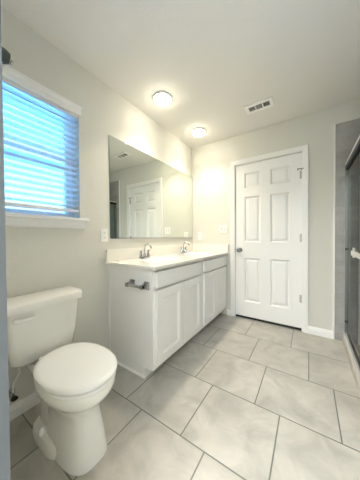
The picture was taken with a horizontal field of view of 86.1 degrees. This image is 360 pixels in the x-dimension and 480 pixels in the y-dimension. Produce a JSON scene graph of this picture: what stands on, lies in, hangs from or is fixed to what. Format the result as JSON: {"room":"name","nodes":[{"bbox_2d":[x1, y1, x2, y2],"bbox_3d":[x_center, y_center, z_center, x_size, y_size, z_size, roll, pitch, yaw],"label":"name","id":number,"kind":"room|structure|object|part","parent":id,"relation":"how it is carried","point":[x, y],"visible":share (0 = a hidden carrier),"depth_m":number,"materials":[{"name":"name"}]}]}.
{"room":"bathroom","nodes":[
{"label":"bathroom","id":0,"kind":"room"},
{"bbox_2d":[1,6,192,405],"bbox_3d":[-0.561,-0.157,1.988,0.160,2.440,2.724,0,1,34],"label":"wall","id":1,"kind":"structure","parent":0,"point":[38,259],"depth_m":1.53,"materials":[{"name":"white paint"}]},
{"bbox_2d":[9,368,20,401],"bbox_3d":[-0.970,0.832,1.129,0.123,0.226,0.053,0,1,28],"label":"water supply valve","id":2,"kind":"object","parent":1,"relation":"attached to","point":[12,396],"visible":0.92,"depth_m":1.12,"materials":[{"name":"silver metal"}]},
{"bbox_3d":[-0.958,0.919,1.115,0.014,0.020,0.034,0,1,34],"label":"valve handle","id":3,"kind":"part","parent":2,"relation":"part of","materials":[{"name":"black plastic"}]},
{"bbox_2d":[9,391,40,421],"bbox_3d":[-0.902,1.035,1.325,0.014,0.082,0.974,0,1,34],"label":"baseboard","id":4,"kind":"structure","parent":1,"relation":"attached to","point":[16,409],"depth_m":1.20,"materials":[{"name":"white paint"}]},
{"bbox_2d":[2,88,88,228],"bbox_3d":[-1.006,-0.524,1.287,0.192,0.882,0.719,0,1,34],"label":"window","id":5,"kind":"structure","parent":1,"relation":"in","point":[13,217],"depth_m":1.35,"materials":[{"name":"white plastic"}]},
{"bbox_3d":[-1.065,-0.556,1.325,0.042,0.045,0.505,0,1,34],"label":"meeting rail","id":6,"kind":"part","parent":5,"relation":"part of","materials":[{"name":"white plastic"}]},
{"bbox_2d":[2,66,81,212],"bbox_3d":[-0.972,-0.619,1.262,0.080,0.816,0.637,0,1,34],"label":"window blind","id":7,"kind":"object","parent":5,"relation":"attached to","point":[13,81],"visible":1,"depth_m":1.29,"materials":[{"name":"white paint"}]},
{"bbox_3d":[-0.978,-0.220,1.274,0.052,0.018,0.597,0,1,34],"label":"rail","id":8,"kind":"part","parent":7,"relation":"part of","materials":[{"name":"white plastic"}]},
{"bbox_3d":[-0.875,-0.576,1.427,0.055,0.700,0.002,0,1,34],"label":"ladder cord","id":9,"kind":"part","parent":7,"relation":"part of","materials":[{"name":"white fabric"}]},
{"bbox_3d":[-0.981,-0.153,1.278,0.138,0.022,0.719,0,1,34],"label":"sill","id":10,"kind":"part","parent":5,"relation":"part of","materials":[{"name":"white paint"}]},
{"bbox_2d":[101,229,107,241],"bbox_3d":[-0.661,-0.040,1.686,0.008,0.116,0.072,0,1,34],"label":"wall outlet","id":11,"kind":"object","parent":1,"relation":"attached to","point":[104,232],"visible":1,"depth_m":1.68,"materials":[{"name":"white plastic"}]},
{"bbox_2d":[106,244,192,261],"bbox_3d":[-0.227,0.125,2.326,0.020,0.109,1.516,0,1,34],"label":"backsplash","id":12,"kind":"structure","parent":1,"relation":"attached to","point":[122,253],"depth_m":2.00,"materials":[{"name":"stone"}]},
{"bbox_2d":[109,135,192,238],"bbox_3d":[-0.222,-0.493,2.340,0.010,0.940,1.474,0,1,34],"label":"wall mirror","id":13,"kind":"object","parent":1,"relation":"attached to","point":[149,197],"visible":1,"depth_m":2.11,"materials":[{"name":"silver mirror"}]},
{"bbox_2d":[1,0,359,148],"bbox_3d":[0.590,-1.423,1.185,2.960,0.100,2.740,0,1,34],"label":"ceiling","id":14,"kind":"structure","parent":0,"point":[215,59],"depth_m":1.41,"materials":[{"name":"white paint"}]},
{"bbox_2d":[153,91,171,105],"bbox_3d":[-0.171,-1.355,1.874,0.186,0.046,0.186,0,1,34],"label":"ceiling light","id":15,"kind":"object","parent":14,"relation":"attached to","point":[161,98],"visible":1,"depth_m":1.83,"materials":[{"name":"white glass"}]},
{"bbox_2d":[191,128,205,136],"bbox_3d":[0.240,-1.367,2.471,0.186,0.046,0.186,0,1,34],"label":"ceiling light","id":16,"kind":"object","parent":14,"relation":"attached to","point":[197,132],"visible":1,"depth_m":2.43,"materials":[{"name":"white glass"}]},
{"bbox_2d":[244,96,273,114],"bbox_3d":[0.815,-1.380,1.985,0.266,0.013,0.145,0,1,34],"label":"ceiling vent","id":17,"kind":"object","parent":14,"relation":"in","point":[268,102],"visible":1,"depth_m":1.98,"materials":[{"name":"white plastic"}]},
{"bbox_2d":[9,313,359,479],"bbox_3d":[0.824,1.110,1.548,2.960,0.100,3.520,0,1,34],"label":"floor","id":18,"kind":"structure","parent":0,"point":[242,398],"depth_m":1.18,"materials":[{"name":"tile"}]},
{"bbox_2d":[7,286,116,475],"bbox_3d":[-0.655,0.708,1.059,0.700,0.738,0.438,0,1,34],"label":"toilet","id":19,"kind":"object","parent":18,"relation":"on","point":[71,381],"visible":0.98,"depth_m":0.99,"materials":[{"name":"white ceramic"}]},
{"bbox_3d":[-0.832,0.428,1.026,0.031,0.026,0.096,0,1,41],"label":"flush lever","id":20,"kind":"part","parent":19,"relation":"part of","materials":[{"name":"white plastic"}]},
{"bbox_3d":[-0.854,0.541,1.188,0.205,0.304,0.402,0,1,34],"label":"tank","id":21,"kind":"part","parent":19,"relation":"part of","materials":[{"name":"white ceramic"}]},
{"bbox_3d":[-0.849,0.364,1.181,0.240,0.050,0.438,0,1,34],"label":"tank lid","id":22,"kind":"part","parent":19,"relation":"part of","materials":[{"name":"white ceramic"}]},
{"bbox_3d":[-0.544,0.676,1.018,0.465,0.019,0.338,0,1,34],"label":"seat","id":23,"kind":"part","parent":19,"relation":"part of","materials":[{"name":"white plastic"}]},
{"bbox_3d":[-0.543,0.650,1.016,0.467,0.024,0.344,0,1,34],"label":"seat lid","id":24,"kind":"part","parent":19,"relation":"part of","materials":[{"name":"white plastic"}]},
{"bbox_2d":[108,255,226,378],"bbox_3d":[0.006,0.629,2.200,0.548,0.853,1.522,0,1,34],"label":"vanity cabinet","id":25,"kind":"object","parent":18,"relation":"on","point":[146,327],"visible":0.83,"depth_m":1.63,"materials":[{"name":"white paint"}]},
{"bbox_3d":[-0.632,0.642,1.720,0.020,0.852,0.010,0,1,34],"label":"scribe moulding","id":26,"kind":"part","parent":25,"relation":"part of","materials":[{"name":"white paint"}]},
{"bbox_3d":[-0.448,1.061,1.605,0.428,0.014,0.012,0,1,34],"label":"shoe moulding","id":27,"kind":"part","parent":25,"relation":"part of","materials":[{"name":"white paint"}]},
{"bbox_2d":[125,279,148,289],"bbox_3d":[-0.334,0.347,1.479,0.203,0.060,0.070,0,1,34],"label":"toilet paper holder","id":28,"kind":"object","parent":25,"relation":"attached to","point":[131,283],"visible":1,"depth_m":1.45,"materials":[{"name":"silver metal"}]},
{"bbox_3d":[-0.399,0.347,1.522,0.048,0.060,0.070,0,1,34],"label":"mount post","id":29,"kind":"part","parent":28,"relation":"part of","materials":[{"name":"silver metal"}]},
{"bbox_3d":[-0.270,0.347,1.436,0.048,0.060,0.070,0,1,34],"label":"mount post","id":30,"kind":"part","parent":28,"relation":"part of","materials":[{"name":"silver metal"}]},
{"bbox_2d":[105,244,228,269],"bbox_3d":[0.007,0.184,2.180,0.570,0.226,1.540,0,1,34],"label":"countertop","id":31,"kind":"structure","parent":25,"relation":"on","point":[161,257],"depth_m":2.00,"materials":[{"name":"stone"}]},
{"bbox_2d":[139,243,151,258],"bbox_3d":[-0.360,0.110,1.971,0.132,0.151,0.139,-1,1,-19],"label":"sink faucet","id":32,"kind":"object","parent":31,"relation":"on","point":[144,255],"visible":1,"depth_m":1.97,"materials":[{"name":"silver metal"}]},
{"bbox_3d":[-0.330,0.102,1.961,0.120,0.134,0.034,0,1,34],"label":"spout","id":33,"kind":"part","parent":32,"relation":"part of","materials":[{"name":"silver metal"}]},
{"bbox_2d":[180,242,189,252],"bbox_3d":[0.050,0.098,2.586,0.132,0.151,0.139,-1,1,-19],"label":"sink faucet","id":34,"kind":"object","parent":31,"relation":"on","point":[183,250],"visible":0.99,"depth_m":2.58,"materials":[{"name":"silver metal"}]},
{"bbox_3d":[-0.080,0.667,1.601,0.026,0.569,0.356,0,1,34],"label":"door","id":35,"kind":"part","parent":25,"relation":"part of","materials":[{"name":"white paint"}]},
{"bbox_3d":[0.018,0.298,1.747,0.026,0.122,0.720,0,1,34],"label":"drawer","id":36,"kind":"part","parent":25,"relation":"part of","materials":[{"name":"white paint"}]},
{"bbox_3d":[0.206,0.588,2.073,0.020,0.769,1.510,0,1,34],"label":"frame","id":37,"kind":"part","parent":25,"relation":"part of","materials":[{"name":"white paint"}]},
{"bbox_3d":[0.122,0.661,1.904,0.026,0.569,0.356,0,1,34],"label":"door","id":38,"kind":"part","parent":25,"relation":"part of","materials":[{"name":"white paint"}]},
{"bbox_3d":[0.354,0.654,2.252,0.026,0.569,0.328,0,1,34],"label":"door","id":39,"kind":"part","parent":25,"relation":"part of","materials":[{"name":"white paint"}]},
{"bbox_3d":[0.446,0.285,2.388,0.026,0.122,0.670,0,1,34],"label":"drawer","id":40,"kind":"part","parent":25,"relation":"part of","materials":[{"name":"white paint"}]},
{"bbox_3d":[0.542,0.648,2.534,0.026,0.569,0.334,0,1,34],"label":"door","id":41,"kind":"part","parent":25,"relation":"part of","materials":[{"name":"white paint"}]},
{"bbox_2d":[342,334,359,395],"bbox_3d":[1.302,1.023,1.353,0.086,0.074,1.488,0,1,34],"label":"shower curb","id":42,"kind":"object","parent":18,"relation":"on","point":[352,366],"depth_m":1.56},
{"bbox_2d":[343,135,359,380],"bbox_3d":[1.293,0.111,1.341,0.068,1.749,1.487,0,1,34],"label":"shower enclosure","id":43,"kind":"object","parent":42,"relation":"on","point":[352,165],"visible":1,"depth_m":1.70,"materials":[{"name":"grey glass"}]},
{"bbox_3d":[1.702,0.117,1.956,0.041,1.652,0.012,0,1,34],"label":"wall post","id":44,"kind":"part","parent":43,"relation":"part of","materials":[{"name":"grey metal"}]},
{"bbox_3d":[1.290,-0.719,1.327,0.051,0.043,1.487,0,1,34],"label":"rail","id":45,"kind":"part","parent":43,"relation":"part of","materials":[{"name":"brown metal"}]},
{"bbox_2d":[192,99,359,330],"bbox_3d":[1.393,-0.175,2.249,2.800,2.440,0.120,0,1,34],"label":"wall","id":46,"kind":"structure","parent":0,"point":[210,162],"depth_m":2.16,"materials":[{"name":"white paint"}]},
{"bbox_2d":[198,232,201,239],"bbox_3d":[0.301,-0.062,2.902,0.072,0.116,0.008,0,1,34],"label":"wall outlet","id":47,"kind":"object","parent":46,"relation":"attached to","point":[199,233],"visible":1,"depth_m":2.90,"materials":[{"name":"white plastic"}]},
{"bbox_2d":[219,225,226,232],"bbox_3d":[0.603,-0.153,2.692,0.116,0.116,0.019,0,1,34],"label":"light switch","id":48,"kind":"object","parent":46,"relation":"attached to","point":[222,228],"visible":1,"depth_m":2.69,"materials":[{"name":"white plastic"}]},
{"bbox_2d":[230,144,308,332],"bbox_3d":[1.082,-0.009,2.424,0.888,2.107,0.176,0,1,34],"label":"door","id":49,"kind":"structure","parent":46,"relation":"in","point":[269,192],"depth_m":2.38,"materials":[{"name":"white paint"}]},
{"bbox_2d":[308,326,332,338],"bbox_3d":[1.527,1.006,2.101,0.216,0.082,0.014,0,1,34],"label":"baseboard","id":50,"kind":"structure","parent":46,"relation":"attached to","point":[311,330],"depth_m":2.09,"materials":[{"name":"white paint"}]},
{"bbox_2d":[333,124,335,338],"bbox_3d":[1.616,-0.077,2.020,0.015,2.249,0.016,0,1,34],"label":"trim","id":51,"kind":"structure","parent":46,"relation":"attached to","point":[334,124],"depth_m":2.02,"materials":[{"name":"white paint"}]},
{"bbox_2d":[335,118,359,340],"bbox_3d":[2.019,-0.074,1.754,0.948,2.246,0.010,0,1,34],"label":"wall tile","id":52,"kind":"structure","parent":46,"relation":"attached to","point":[347,133],"depth_m":1.99,"materials":[{"name":"grey tile"}]},
{"bbox_3d":[-0.105,-0.132,0.114,2.680,2.440,0.114,0,1,34],"label":"wall","id":53,"kind":"structure","parent":0,"visible":0},
{"bbox_2d":[0,0,10,479],"bbox_3d":[-0.305,0.038,0.250,0.018,2.100,0.116,0,1,34],"label":"trim","id":54,"kind":"structure","parent":53,"relation":"attached to","point":[5,474],"depth_m":0.29,"materials":[{"name":"grey"}]},
{"bbox_2d":[2,47,13,65],"bbox_3d":[-0.424,-0.424,0.436,0.040,0.077,0.075,0,1,34],"label":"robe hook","id":55,"kind":"object","parent":53,"relation":"attached to","point":[6,56],"visible":0.9,"depth_m":0.45,"materials":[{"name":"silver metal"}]},
{"bbox_3d":[-0.417,-0.432,0.447,0.030,0.030,0.036,0,1,34],"label":"knob","id":56,"kind":"part","parent":55,"relation":"part of","materials":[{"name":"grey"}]}
]}

